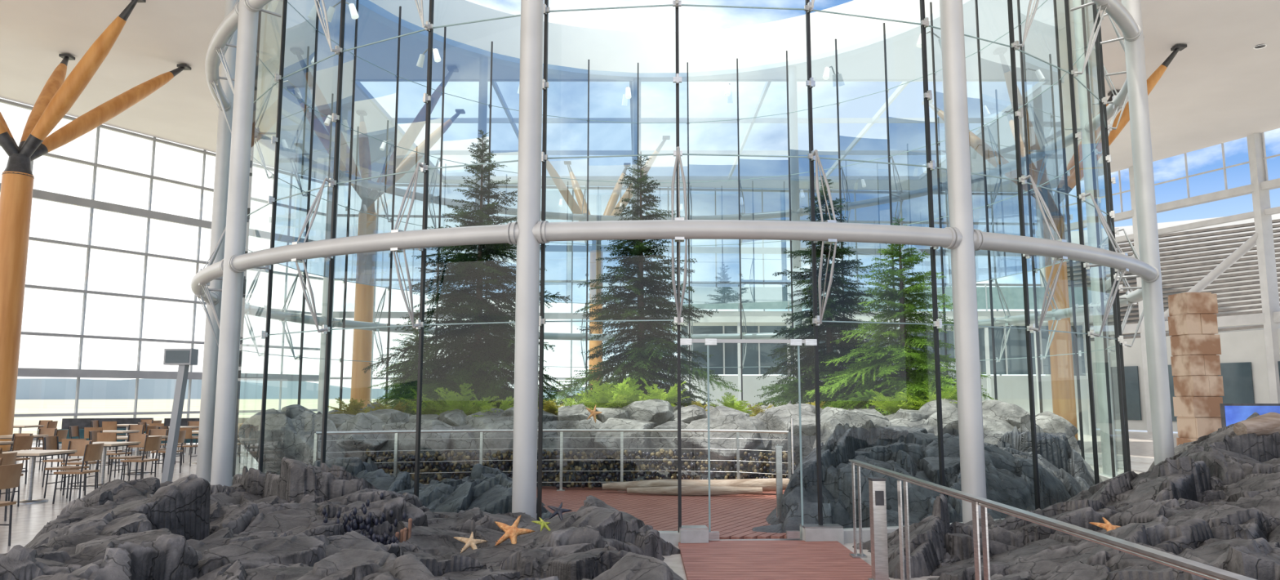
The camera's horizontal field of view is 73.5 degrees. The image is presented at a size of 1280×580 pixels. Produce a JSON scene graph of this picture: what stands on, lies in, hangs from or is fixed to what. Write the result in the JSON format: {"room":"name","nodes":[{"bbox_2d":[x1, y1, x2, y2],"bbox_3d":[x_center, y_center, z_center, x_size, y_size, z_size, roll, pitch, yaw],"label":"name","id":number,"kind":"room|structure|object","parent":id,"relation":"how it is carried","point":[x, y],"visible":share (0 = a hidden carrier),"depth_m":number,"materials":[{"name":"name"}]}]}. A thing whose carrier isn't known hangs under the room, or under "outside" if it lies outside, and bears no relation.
{"room":"airport terminal","nodes":[
{"label":"airport terminal","id":0,"kind":"room"},
{"bbox_2d":[0,97,327,440],"bbox_3d":[-24.600,-1.250,25.719,0.140,11.950,36.586,-4,-8,31],"label":"wall","id":1,"kind":"structure","parent":0,"point":[93,204],"depth_m":33.71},
{"bbox_2d":[0,428,1178,579],"bbox_3d":[3.000,3.367,14.296,74.000,0.001,57.200,0,-7,0],"label":"floor","id":2,"kind":"structure","parent":0,"point":[28,519],"depth_m":16.66,"materials":[{"name":"stone"}]},
{"bbox_2d":[0,452,17,520],"bbox_3d":[-8.261,2.504,10.828,0.505,0.871,0.420,0,-7,-4],"label":"dining chair","id":3,"kind":"object","parent":2,"relation":"on","point":[7,458],"visible":0.55,"depth_m":10.94,"materials":[{"name":"brown wood"}]},
{"bbox_2d":[0,462,23,546],"bbox_3d":[-6.909,2.285,9.047,0.505,0.871,0.420,0,-7,3],"label":"dining chair","id":4,"kind":"object","parent":2,"relation":"on","point":[10,474],"visible":1,"depth_m":9.13,"materials":[{"name":"brown wood"}]},
{"bbox_2d":[0,447,23,506],"bbox_3d":[-9.206,2.678,12.250,0.420,0.871,0.505,0,-7,0],"label":"dining chair","id":5,"kind":"object","parent":2,"relation":"on","point":[22,474],"visible":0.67,"depth_m":12.42,"materials":[{"name":"brown wood"}]},
{"bbox_2d":[0,171,34,451],"bbox_3d":[-15.900,0.623,21.484,0.900,7.200,0.900,0,-7,0],"label":"wooden column","id":6,"kind":"structure","parent":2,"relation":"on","point":[16,189],"depth_m":21.40,"materials":[{"name":"brown wood"}]},
{"bbox_2d":[0,0,191,177],"bbox_3d":[-16.255,-5.127,23.491,6.427,4.802,5.941,3,-8,-23],"label":"brackets","id":7,"kind":"object","parent":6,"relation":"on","point":[20,157],"visible":0.94,"depth_m":21.90,"materials":[{"name":"metal"}]},
{"bbox_2d":[0,15,173,152],"bbox_3d":[-16.190,-5.261,23.382,5.587,3.687,5.094,3,-8,-23],"label":"branches","id":8,"kind":"object","parent":7,"relation":"attached to","point":[57,96],"visible":0.82,"depth_m":22.72,"materials":[{"name":"brown wood"}]},
{"bbox_2d":[9,433,32,479],"bbox_3d":[-11.915,3.171,16.265,0.420,0.871,0.505,-1,-7,7],"label":"dining chair","id":9,"kind":"object","parent":2,"relation":"on","point":[14,434],"visible":0.27,"depth_m":16.51,"materials":[{"name":"brown wood"}]},
{"bbox_2d":[11,435,33,484],"bbox_3d":[-11.340,3.074,15.470,0.505,0.871,0.420,-1,-7,6],"label":"dining chair","id":10,"kind":"object","parent":2,"relation":"on","point":[20,442],"visible":0.62,"depth_m":15.47,"materials":[{"name":"brown wood"}]},
{"bbox_2d":[0,434,48,471],"bbox_3d":[-13.200,3.457,18.114,0.800,0.752,0.800,0,-7,-2],"label":"dining table","id":11,"kind":"object","parent":2,"relation":"on","point":[9,436],"visible":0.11,"depth_m":18.10,"materials":[{"name":"brown wood"}]},
{"bbox_2d":[13,424,44,450],"bbox_3d":[-17.500,4.200,24.168,0.800,0.752,0.800,0,-7,1],"label":"dining table","id":12,"kind":"object","parent":2,"relation":"on","point":[20,426],"visible":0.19,"depth_m":24.16,"materials":[{"name":"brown wood"}]},
{"bbox_2d":[22,427,57,469],"bbox_3d":[-13.191,3.488,18.844,0.420,0.871,0.505,0,-7,1],"label":"dining chair","id":13,"kind":"object","parent":2,"relation":"on","point":[50,431],"visible":0.45,"depth_m":19.09,"materials":[{"name":"brown wood"}]},
{"bbox_2d":[2,449,77,504],"bbox_3d":[-9.200,2.823,12.953,0.800,0.752,0.800,0,-7,2],"label":"dining table","id":14,"kind":"object","parent":2,"relation":"on","point":[33,454],"visible":0.84,"depth_m":12.91,"materials":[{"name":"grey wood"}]},
{"bbox_2d":[32,420,52,445],"bbox_3d":[-17.444,4.231,24.893,0.420,0.871,0.505,-1,-7,4],"label":"dining chair","id":15,"kind":"object","parent":2,"relation":"on","point":[45,423],"visible":0.37,"depth_m":25.14,"materials":[{"name":"brown wood"}]},
{"bbox_2d":[30,420,57,449],"bbox_3d":[-16.833,4.148,24.223,0.505,0.871,0.420,0,-7,-4],"label":"dining chair","id":16,"kind":"object","parent":2,"relation":"on","point":[51,424],"visible":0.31,"depth_m":24.20,"materials":[{"name":"brown wood"}]},
{"bbox_2d":[34,429,68,471],"bbox_3d":[-12.516,3.409,18.201,0.505,0.871,0.420,1,-7,-7],"label":"dining chair","id":17,"kind":"object","parent":2,"relation":"on","point":[62,433],"visible":0.48,"depth_m":18.20,"materials":[{"name":"brown wood"}]},
{"bbox_2d":[41,435,81,486],"bbox_3d":[-10.358,3.054,15.309,0.505,0.871,0.420,0,-7,-2],"label":"dining chair","id":18,"kind":"object","parent":2,"relation":"on","point":[49,442],"visible":0.63,"depth_m":15.32,"materials":[{"name":"brown wood"}]},
{"bbox_2d":[43,440,93,497],"bbox_3d":[-9.122,2.856,13.698,0.420,0.871,0.505,-1,-7,6],"label":"dining chair","id":19,"kind":"object","parent":2,"relation":"on","point":[79,445],"visible":0.9,"depth_m":13.82,"materials":[{"name":"brown wood"}]},
{"bbox_2d":[68,425,79,462],"bbox_3d":[-13.303,3.681,20.420,0.505,0.871,0.420,1,-7,-7],"label":"dining chair","id":20,"kind":"object","parent":2,"relation":"on","point":[73,430],"visible":0.38,"depth_m":20.50,"materials":[{"name":"brown wood"}]},
{"bbox_2d":[52,442,104,503],"bbox_3d":[-8.481,2.766,12.969,0.505,0.871,0.420,0,-7,-1],"label":"dining chair","id":21,"kind":"object","parent":2,"relation":"on","point":[92,451],"visible":0.87,"depth_m":12.90,"materials":[{"name":"brown wood"}]},
{"bbox_2d":[60,438,101,490],"bbox_3d":[-9.582,2.974,14.660,0.420,0.871,0.505,0,-7,-2],"label":"dining chair","id":22,"kind":"object","parent":2,"relation":"on","point":[64,441],"visible":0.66,"depth_m":14.50,"materials":[{"name":"brown wood"}]},
{"bbox_2d":[84,426,111,464],"bbox_3d":[-12.554,3.608,19.823,0.420,0.871,0.505,0,-7,-4],"label":"dining chair","id":23,"kind":"object","parent":2,"relation":"on","point":[86,429],"visible":0.38,"depth_m":19.63,"materials":[{"name":"brown wood"}]},
{"bbox_2d":[88,430,121,474],"bbox_3d":[-11.076,3.348,17.703,0.505,0.871,0.420,0,-7,-2],"label":"dining chair","id":24,"kind":"object","parent":2,"relation":"on","point":[92,434],"visible":0.6,"depth_m":17.74,"materials":[{"name":"brown wood"}]},
{"bbox_2d":[57,417,153,445],"bbox_3d":[-17.406,4.605,27.866,2.600,0.850,0.840,2,-7,-17],"label":"bench sofa","id":25,"kind":"object","parent":2,"relation":"on","point":[82,423],"visible":0.17,"depth_m":27.94,"materials":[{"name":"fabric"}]},
{"bbox_2d":[86,441,140,486],"bbox_3d":[-9.600,3.116,15.335,0.800,0.752,0.800,0,-7,4],"label":"dining table","id":26,"kind":"object","parent":2,"relation":"on","point":[106,444],"visible":0.62,"depth_m":15.31,"materials":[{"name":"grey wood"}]},
{"bbox_2d":[102,421,124,451],"bbox_3d":[-14.969,4.162,24.332,0.420,0.871,0.505,0,-7,-2],"label":"dining chair","id":27,"kind":"object","parent":2,"relation":"on","point":[107,425],"visible":0.52,"depth_m":24.14,"materials":[{"name":"brown wood"}]},
{"bbox_2d":[97,432,131,477],"bbox_3d":[-10.476,3.265,17.030,0.420,0.871,0.505,-1,-7,6],"label":"dining chair","id":28,"kind":"object","parent":2,"relation":"on","point":[101,437],"visible":0.61,"depth_m":16.85,"materials":[{"name":"brown wood"}]},
{"bbox_2d":[102,430,139,463],"bbox_3d":[-12.600,3.749,20.496,0.800,0.752,0.800,1,-7,-5],"label":"dining table","id":29,"kind":"object","parent":2,"relation":"on","point":[104,431],"visible":0.3,"depth_m":20.45,"materials":[{"name":"brown wood"}]},
{"bbox_2d":[108,433,148,481],"bbox_3d":[-9.537,3.140,16.010,0.420,0.871,0.505,-1,-7,5],"label":"dining chair","id":30,"kind":"object","parent":2,"relation":"on","point":[140,437],"visible":0.7,"depth_m":16.19,"materials":[{"name":"brown wood"}]},
{"bbox_2d":[116,424,145,455],"bbox_3d":[-12.581,3.773,21.166,0.420,0.871,0.505,0,-7,2],"label":"dining chair","id":31,"kind":"object","parent":2,"relation":"on","point":[131,427],"visible":0.37,"depth_m":21.41,"materials":[{"name":"brown wood"}]},
{"bbox_2d":[116,423,149,450],"bbox_3d":[-15.000,4.310,25.061,0.800,0.752,0.800,0,-7,2],"label":"dining table","id":32,"kind":"object","parent":2,"relation":"on","point":[117,424],"visible":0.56,"depth_m":25.00,"materials":[{"name":"brown wood"}]},
{"bbox_2d":[120,435,162,479],"bbox_3d":[-8.876,3.049,15.268,0.505,0.871,0.420,-1,-7,6],"label":"dining chair","id":33,"kind":"object","parent":2,"relation":"on","point":[151,443],"visible":0.88,"depth_m":15.19,"materials":[{"name":"brown wood"}]},
{"bbox_2d":[116,435,168,473],"bbox_3d":[-10.400,3.408,17.717,0.800,0.752,0.800,0,-7,4],"label":"dining table","id":34,"kind":"object","parent":2,"relation":"on","point":[118,437],"visible":0.44,"depth_m":17.68,"materials":[{"name":"laminate"}]},
{"bbox_2d":[138,428,168,470],"bbox_3d":[-10.451,3.432,18.390,0.420,0.871,0.505,1,-7,-4],"label":"dining chair","id":35,"kind":"object","parent":2,"relation":"on","point":[152,431],"visible":0.45,"depth_m":18.63,"materials":[{"name":"brown wood"}]},
{"bbox_2d":[150,430,186,474],"bbox_3d":[-9.719,3.347,17.695,0.505,0.871,0.420,0,-7,2],"label":"dining chair","id":36,"kind":"object","parent":2,"relation":"on","point":[182,433],"visible":0.66,"depth_m":17.77,"materials":[{"name":"brown wood"}]},
{"bbox_2d":[157,426,186,463],"bbox_3d":[-11.117,3.666,20.297,0.505,0.871,0.420,0,-7,-1],"label":"dining chair","id":37,"kind":"object","parent":2,"relation":"on","point":[159,427],"visible":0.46,"depth_m":20.35,"materials":[{"name":"brown wood"}]},
{"bbox_2d":[160,348,198,482],"bbox_3d":[-7.555,2.128,13.844,0.590,2.350,0.500,0,-7,0],"label":"pylon","id":38,"kind":"object","parent":2,"relation":"on","point":[184,357],"visible":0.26,"depth_m":13.85,"materials":[{"name":"metal"}]},
{"bbox_2d":[175,427,197,466],"bbox_3d":[-10.370,3.578,19.580,0.420,0.871,0.505,0,-7,-2],"label":"dining chair","id":39,"kind":"object","parent":2,"relation":"on","point":[188,430],"visible":0.48,"depth_m":19.42,"materials":[{"name":"brown wood"}]},
{"bbox_2d":[177,421,199,453],"bbox_3d":[-12.611,4.125,24.033,0.420,0.871,0.505,0,-7,-1],"label":"dining chair","id":40,"kind":"object","parent":2,"relation":"on","point":[189,423],"visible":0.34,"depth_m":24.27,"materials":[{"name":"brown wood"}]},
{"bbox_2d":[160,417,249,445],"bbox_3d":[-14.206,4.630,28.064,2.600,0.850,0.840,2,-7,-17],"label":"bench sofa","id":41,"kind":"object","parent":2,"relation":"on","point":[241,420],"visible":0.07,"depth_m":28.12,"materials":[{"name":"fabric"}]},
{"bbox_2d":[0,456,683,579],"bbox_3d":[-3.071,2.085,7.505,7.380,1.010,6.487,0,-7,2],"label":"rock","id":42,"kind":"object","parent":2,"relation":"on","point":[262,526],"visible":0.94,"depth_m":6.83,"materials":[{"name":"stone"}]},
{"bbox_2d":[321,491,413,544],"bbox_3d":[-2.461,2.134,7.810,0.658,0.511,0.580,-3,-8,26],"label":"cluster","id":43,"kind":"object","parent":42,"relation":"on","point":[365,523],"visible":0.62,"depth_m":7.82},
{"bbox_2d":[395,517,412,542],"bbox_3d":[-2.139,2.228,7.751,0.147,0.319,0.066,0,-7,0],"label":"anemone","id":44,"kind":"object","parent":42,"relation":"on","point":[403,531],"visible":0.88,"depth_m":7.75},
{"bbox_2d":[453,531,487,552],"bbox_3d":[-1.526,2.258,7.607,0.274,0.188,0.292,-2,-7,13],"label":"starfish","id":45,"kind":"object","parent":42,"relation":"on","point":[471,542],"visible":0.97,"depth_m":7.59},
{"bbox_2d":[494,514,535,545],"bbox_3d":[-1.120,2.179,7.649,0.380,0.303,0.256,2,-7,-16],"label":"starfish","id":46,"kind":"object","parent":42,"relation":"on","point":[512,531],"visible":0.98,"depth_m":7.62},
{"bbox_2d":[531,516,550,531],"bbox_3d":[-0.877,2.087,7.599,0.177,0.122,0.189,1,-7,-10],"label":"starfish","id":47,"kind":"object","parent":42,"relation":"on","point":[541,522],"visible":1,"depth_m":7.58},
{"bbox_2d":[546,502,572,520],"bbox_3d":[-0.759,2.028,7.821,0.202,0.162,0.214,-4,-8,32],"label":"starfish","id":48,"kind":"object","parent":42,"relation":"on","point":[558,510],"visible":1,"depth_m":7.80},
{"bbox_2d":[350,211,376,410],"bbox_3d":[-8.900,1.217,27.557,0.765,7.500,0.765,0,-7,0],"label":"wooden column","id":49,"kind":"structure","parent":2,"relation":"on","point":[365,268],"depth_m":27.38,"materials":[{"name":"brown wood"}]},
{"bbox_2d":[286,48,465,215],"bbox_3d":[-8.850,-4.676,28.383,6.115,4.500,6.011,0,-7,0],"label":"brackets","id":50,"kind":"object","parent":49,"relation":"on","point":[368,196],"visible":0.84,"depth_m":27.87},
{"bbox_2d":[300,71,452,186],"bbox_3d":[-8.812,-4.748,28.797,5.090,3.262,4.874,2,-7,-18],"label":"branches","id":51,"kind":"object","parent":50,"relation":"attached to","point":[415,128],"visible":0.62,"depth_m":27.80,"materials":[{"name":"brown wood"}]},
{"bbox_2d":[588,250,603,408],"bbox_3d":[-1.800,2.131,35.001,0.720,7.500,0.720,0,-7,0],"label":"column","id":52,"kind":"structure","parent":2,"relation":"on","point":[596,267],"depth_m":35.03,"materials":[{"name":"brown wood"}]},
{"bbox_2d":[541,135,670,252],"bbox_3d":[-1.649,-3.713,36.234,5.708,4.501,4.381,0,-7,0],"label":"brackets","id":53,"kind":"object","parent":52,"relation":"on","point":[596,247],"visible":0.51,"depth_m":35.33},
{"bbox_2d":[546,150,658,221],"bbox_3d":[-1.659,-3.843,36.172,4.856,3.208,3.711,0,-7,0],"label":"branches","id":54,"kind":"object","parent":53,"relation":"attached to","point":[610,210],"visible":0.53,"depth_m":35.16,"materials":[{"name":"brown wood"}]},
{"bbox_2d":[238,398,1080,487],"bbox_3d":[0.330,2.799,14.966,14.569,1.801,1.566,0,-7,0],"label":"rocks","id":55,"kind":"object","parent":2,"relation":"on","point":[289,433],"visible":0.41,"depth_m":14.65},
{"bbox_2d":[586,404,601,422],"bbox_3d":[-0.764,2.079,14.414,0.302,0.321,0.078,3,-8,-25],"label":"starfish","id":56,"kind":"object","parent":55,"relation":"attached to","point":[593,412],"visible":1,"depth_m":14.38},
{"bbox_2d":[536,485,786,539],"bbox_3d":[0.574,3.719,17.366,15.989,0.040,15.956,0,-7,0],"label":"deck","id":57,"kind":"object","parent":2,"relation":"on","point":[734,516],"visible":0.02,"depth_m":11.96,"materials":[{"name":"red wood"}]},
{"bbox_2d":[312,457,551,519],"bbox_3d":[-3.018,2.656,11.287,4.740,0.798,3.414,0,-7,0],"label":"rock","id":58,"kind":"object","parent":57,"relation":"on","point":[490,489],"visible":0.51,"depth_m":10.85,"materials":[{"name":"stone"}]},
{"bbox_2d":[361,129,573,414],"bbox_3d":[-3.663,0.099,18.284,5.100,7.077,5.142,6,-9,-39],"label":"conifer tree","id":59,"kind":"object","parent":57,"relation":"on","point":[476,362],"visible":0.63,"depth_m":17.65,"materials":[{"name":"green plant"}]},
{"bbox_2d":[312,428,791,490],"bbox_3d":[-1.342,2.755,13.741,7.491,1.001,0.984,0,-7,-2],"label":"cable railing","id":60,"kind":"object","parent":57,"relation":"on","point":[561,430],"visible":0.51,"depth_m":13.98,"materials":[{"name":"silver metal"}]},
{"bbox_2d":[365,448,796,488],"bbox_3d":[-1.000,2.994,14.363,7.270,0.675,0.469,0,-7,0],"label":"stone wall","id":61,"kind":"structure","parent":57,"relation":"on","point":[469,455],"depth_m":14.29,"materials":[{"name":"stone"}]},
{"bbox_2d":[537,152,742,408],"bbox_3d":[0.058,0.231,17.863,4.208,6.490,4.265,-4,-8,27],"label":"conifer tree","id":62,"kind":"object","parent":57,"relation":"on","point":[647,359],"visible":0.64,"depth_m":17.70,"materials":[{"name":"green plant"}]},
{"bbox_2d":[626,485,762,495],"bbox_3d":[0.846,3.133,13.373,2.114,0.156,0.179,-1,-7,5],"label":"driftwood log","id":63,"kind":"object","parent":57,"relation":"on","point":[673,490],"visible":1,"depth_m":13.31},
{"bbox_2d":[602,478,789,491],"bbox_3d":[1.115,3.107,13.658,3.449,0.276,0.370,-1,-7,7],"label":"driftwood log","id":64,"kind":"object","parent":57,"relation":"on","point":[767,484],"visible":0.52,"depth_m":13.61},
{"bbox_2d":[774,444,782,517],"bbox_3d":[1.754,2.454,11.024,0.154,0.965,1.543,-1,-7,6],"label":"railing post","id":65,"kind":"object","parent":57,"relation":"on","point":[778,448],"visible":0.77,"depth_m":10.33,"materials":[{"name":"silver metal"}]},
{"bbox_2d":[752,413,1094,533],"bbox_3d":[4.337,2.438,11.868,5.023,1.373,5.838,-2,-7,15],"label":"rock","id":66,"kind":"object","parent":57,"relation":"on","point":[1063,473],"visible":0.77,"depth_m":10.95,"materials":[{"name":"stone"}]},
{"bbox_2d":[262,400,1102,485],"bbox_3d":[0.433,3.323,19.895,16.279,1.573,11.308,0,-7,0],"label":"wall","id":67,"kind":"structure","parent":2,"relation":"on","point":[579,463],"depth_m":14.92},
{"bbox_2d":[327,396,369,414],"bbox_3d":[-5.322,2.155,15.761,0.829,0.374,0.705,-2,-7,18],"label":"plant","id":68,"kind":"object","parent":67,"relation":"on","point":[353,404],"visible":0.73,"depth_m":15.64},
{"bbox_2d":[346,405,379,414],"bbox_3d":[-4.992,2.256,15.560,0.635,0.337,0.746,-3,-8,24],"label":"plant","id":69,"kind":"object","parent":67,"relation":"on","point":[354,412],"visible":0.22,"depth_m":15.51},
{"bbox_2d":[368,400,408,412],"bbox_3d":[-4.621,2.204,15.740,0.829,0.374,0.705,3,-7,-20],"label":"plant","id":70,"kind":"object","parent":67,"relation":"on","point":[399,406],"visible":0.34,"depth_m":15.68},
{"bbox_2d":[368,309,439,408],"bbox_3d":[-5.056,1.840,19.512,2.289,2.806,2.236,-4,-8,32],"label":"conifer tree","id":71,"kind":"object","parent":67,"relation":"on","point":[397,392],"visible":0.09,"depth_m":19.32,"materials":[{"name":"green plant"}]},
{"bbox_2d":[400,388,454,414],"bbox_3d":[-3.869,2.098,15.978,0.873,0.559,1.273,-2,-7,18],"label":"fern plant","id":72,"kind":"object","parent":67,"relation":"on","point":[424,411],"visible":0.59,"depth_m":15.77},
{"bbox_2d":[412,382,502,415],"bbox_3d":[-3.333,2.080,15.795,1.697,0.746,1.164,0,-7,-4],"label":"fern plant","id":73,"kind":"object","parent":67,"relation":"on","point":[454,397],"visible":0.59,"depth_m":15.57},
{"bbox_2d":[455,391,514,416],"bbox_3d":[-2.664,2.155,15.668,0.989,0.634,1.443,-3,-8,23],"label":"fern plant","id":74,"kind":"object","parent":67,"relation":"on","point":[506,405],"visible":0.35,"depth_m":15.60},
{"bbox_2d":[537,399,564,415],"bbox_3d":[-1.606,2.175,15.772,0.635,0.337,0.746,2,-7,-16],"label":"plant","id":75,"kind":"object","parent":67,"relation":"on","point":[551,410],"visible":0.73,"depth_m":15.62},
{"bbox_2d":[548,394,605,419],"bbox_3d":[-1.116,2.216,15.780,1.358,0.596,0.931,-2,-7,17],"label":"fern plant","id":76,"kind":"object","parent":67,"relation":"on","point":[569,402],"visible":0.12,"depth_m":15.52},
{"bbox_2d":[576,377,643,409],"bbox_3d":[-0.619,1.942,15.639,1.164,0.746,1.697,3,-7,-21],"label":"fern plant","id":77,"kind":"object","parent":67,"relation":"on","point":[598,401],"visible":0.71,"depth_m":15.41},
{"bbox_2d":[595,377,675,407],"bbox_3d":[-0.115,1.981,15.816,1.612,0.708,1.106,-3,-8,22],"label":"fern plant","id":78,"kind":"object","parent":67,"relation":"on","point":[636,397],"visible":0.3,"depth_m":15.50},
{"bbox_2d":[629,377,690,406],"bbox_3d":[0.436,1.912,15.890,0.931,0.596,1.358,-5,-9,35],"label":"fern plant","id":79,"kind":"object","parent":67,"relation":"on","point":[673,391],"visible":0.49,"depth_m":15.83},
{"bbox_2d":[706,391,762,415],"bbox_3d":[1.801,2.214,16.485,1.188,0.522,0.815,-7,-10,44],"label":"fern plant","id":80,"kind":"object","parent":67,"relation":"on","point":[732,403],"visible":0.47,"depth_m":16.30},
{"bbox_2d":[745,403,773,416],"bbox_3d":[2.187,2.224,15.733,0.664,0.300,0.564,7,-10,-43],"label":"plant","id":81,"kind":"object","parent":67,"relation":"on","point":[756,411],"visible":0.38,"depth_m":15.64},
{"bbox_2d":[752,175,900,408],"bbox_3d":[4.394,0.491,19.268,4.123,6.359,4.179,6,-9,-41],"label":"conifer tree","id":82,"kind":"object","parent":67,"relation":"on","point":[833,305],"visible":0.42,"depth_m":19.02,"materials":[{"name":"green plant"}]},
{"bbox_2d":[868,386,924,413],"bbox_3d":[4.670,2.046,15.879,1.188,0.522,0.815,4,-8,-28],"label":"fern plant","id":83,"kind":"object","parent":67,"relation":"on","point":[891,405],"visible":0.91,"depth_m":15.75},
{"bbox_2d":[896,380,982,409],"bbox_3d":[5.420,1.956,15.542,1.528,0.671,1.047,-2,-7,14],"label":"fern plant","id":84,"kind":"object","parent":67,"relation":"on","point":[946,394],"visible":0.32,"depth_m":15.53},
{"bbox_2d":[191,0,1174,546],"bbox_3d":[0.551,-2.181,18.134,17.560,11.950,17.641,5,-9,-37],"label":"frame","id":85,"kind":"object","parent":2,"relation":"on","point":[235,42],"visible":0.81,"depth_m":11.57,"materials":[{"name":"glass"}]},
{"bbox_2d":[677,337,844,544],"bbox_3d":[1.308,1.649,9.429,1.773,2.225,0.240,1,-7,-4],"label":"door","id":86,"kind":"structure","parent":85,"relation":"attached to","point":[826,531],"depth_m":9.38,"materials":[{"name":"glass"}]},
{"bbox_2d":[678,540,889,579],"bbox_3d":[1.270,2.269,5.513,1.720,0.040,7.596,0,-7,0],"label":"deck","id":87,"kind":"object","parent":2,"relation":"on","point":[713,559],"visible":0.87,"depth_m":8.15,"materials":[{"name":"red wood"}]},
{"bbox_2d":[867,476,888,579],"bbox_3d":[2.020,2.039,7.255,0.160,0.880,0.170,0,-7,0],"label":"bollard","id":88,"kind":"object","parent":87,"relation":"on","point":[877,485],"visible":1,"depth_m":7.21,"materials":[{"name":"silver metal"}]},
{"bbox_2d":[848,459,1256,579],"bbox_3d":[2.125,1.771,5.284,0.140,0.952,6.520,0,-7,0],"label":"handrail","id":89,"kind":"object","parent":87,"relation":"on","point":[1205,571],"visible":1,"depth_m":5.30,"materials":[{"name":"silver metal"}]},
{"bbox_2d":[672,284,1093,435],"bbox_3d":[10.000,3.090,36.861,17.000,6.050,5.075,0,-7,0],"label":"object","id":90,"kind":"object","parent":2,"relation":"on","point":[1014,389],"visible":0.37,"depth_m":35.09,"materials":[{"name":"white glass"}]},
{"bbox_2d":[876,361,982,394],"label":"window","id":91,"kind":"structure","parent":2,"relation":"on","point":[952,363],"depth_m":28.41,"materials":[{"name":"grey glass"}]},
{"bbox_2d":[1042,215,1080,448],"bbox_3d":[12.900,1.270,26.342,0.810,7.100,0.810,0,-7,0],"label":"wooden column","id":92,"kind":"structure","parent":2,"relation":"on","point":[1063,388],"depth_m":26.06,"materials":[{"name":"brown wood"}]},
{"bbox_2d":[921,44,1186,219],"bbox_3d":[13.205,-4.495,28.226,6.403,4.904,6.300,0,-7,0],"label":"brackets","id":93,"kind":"object","parent":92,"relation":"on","point":[1052,202],"visible":0.7,"depth_m":26.61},
{"bbox_2d":[937,64,1166,194],"bbox_3d":[13.167,-4.630,28.113,5.605,3.696,5.514,0,-7,0],"label":"branches","id":94,"kind":"object","parent":93,"relation":"attached to","point":[975,142],"visible":0.49,"depth_m":26.39,"materials":[{"name":"brown wood"}]},
{"bbox_2d":[852,412,1279,579],"bbox_3d":[6.502,2.030,8.707,9.028,1.413,11.419,0,-7,0],"label":"rock","id":95,"kind":"object","parent":2,"relation":"on","point":[1215,502],"visible":0.83,"depth_m":8.12,"materials":[{"name":"stone"}]},
{"bbox_2d":[1089,516,1119,531],"bbox_3d":[4.224,2.175,7.753,0.290,0.199,0.309,-3,-8,25],"label":"starfish","id":96,"kind":"object","parent":95,"relation":"on","point":[1107,525],"visible":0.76,"depth_m":7.75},
{"bbox_2d":[1233,412,1279,435],"bbox_3d":[9.000,1.953,11.989,1.465,0.480,0.464,0,-7,0],"label":"driftwood log","id":97,"kind":"object","parent":95,"relation":"on","point":[1266,424],"visible":0.93,"depth_m":11.86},
{"bbox_2d":[1168,292,1224,445],"bbox_3d":[14.231,2.185,21.897,0.825,4.200,0.809,0,-7,0],"label":"stone pillar","id":98,"kind":"structure","parent":2,"relation":"on","point":[1198,387],"depth_m":21.65,"materials":[{"name":"stone"}]},
{"bbox_2d":[1219,403,1279,427],"bbox_3d":[13.800,3.199,18.750,1.950,1.420,0.300,-1,-7,6],"label":"display screen","id":99,"kind":"object","parent":2,"relation":"on","point":[1230,413],"visible":0.22,"depth_m":18.82,"materials":[{"name":"metal"}]},
{"bbox_2d":[0,0,1279,192],"bbox_3d":[0.000,-7.640,22.700,68.000,0.001,43.200,0,-7,0],"label":"ceiling","id":100,"kind":"structure","parent":0,"point":[1218,89],"depth_m":27.41,"materials":[{"name":"paint"}]},
{"bbox_2d":[345,1,359,18],"label":"spotlights","id":101,"kind":"object","parent":100,"relation":"attached to","point":[353,12],"depth_m":20.72,"materials":[{"name":"silver metal"}]},
{"bbox_2d":[432,48,440,62],"label":"spotlights","id":102,"kind":"object","parent":100,"relation":"attached to","point":[436,54],"depth_m":23.41,"materials":[{"name":"silver metal"}]},
{"bbox_2d":[346,0,984,80],"bbox_3d":[0.574,-8.514,18.868,17.600,1.500,17.600,0,-7,0],"label":"trim","id":103,"kind":"structure","parent":100,"relation":"attached to","point":[758,48],"depth_m":26.18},
{"bbox_2d":[351,79,1049,179],"bbox_3d":[2.000,-6.197,34.865,23.100,0.180,13.180,0,-7,0],"label":"frame","id":104,"kind":"object","parent":100,"relation":"attached to","point":[875,119],"visible":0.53,"depth_m":32.66,"materials":[{"name":"grey paint"}]},
{"bbox_2d":[822,65,831,79],"label":"spotlights","id":105,"kind":"object","parent":100,"relation":"attached to","point":[826,73],"depth_m":24.72,"materials":[{"name":"silver metal"}]},
{"bbox_2d":[329,182,1041,404],"bbox_3d":[2.600,0.788,42.319,35.734,11.950,0.140,0,-7,-4],"label":"wall","id":106,"kind":"structure","parent":0,"point":[571,247],"depth_m":42.66,"materials":[{"name":"metal"}]},
{"bbox_2d":[804,216,998,415],"bbox_3d":[5.332,1.013,17.326,4.065,5.103,4.162,-5,-8,33],"label":"conifer tree","id":107,"kind":"object","parent":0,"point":[909,357],"visible":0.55,"depth_m":17.28,"materials":[{"name":"green plant"}]},
{"bbox_2d":[1035,132,1279,431],"bbox_3d":[24.812,-0.343,33.107,0.525,11.950,22.640,3,-8,-23],"label":"wall","id":108,"kind":"structure","parent":0,"point":[1250,360],"depth_m":34.66,"materials":[{"name":"white paint"}]},
{"bbox_2d":[1064,213,1279,341],"bbox_3d":[30.516,-0.398,42.303,18.803,7.691,3.768,-4,-8,28],"label":"louvers","id":109,"kind":"structure","parent":0,"point":[1186,256],"depth_m":42.54,"materials":[{"name":"metal"}]},
{"label":"outside","id":110,"kind":"structure","parent":0,"visible":0},
{"bbox_2d":[13,398,676,434],"bbox_3d":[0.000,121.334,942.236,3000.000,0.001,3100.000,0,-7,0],"label":"ground","id":111,"kind":"structure","parent":110,"point":[22,406],"depth_m":406.48,"materials":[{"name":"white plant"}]},
{"bbox_2d":[15,378,681,399],"bbox_3d":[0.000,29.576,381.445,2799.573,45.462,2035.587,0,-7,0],"label":"hills","id":112,"kind":"structure","parent":111,"relation":"on","point":[26,388],"depth_m":1207.02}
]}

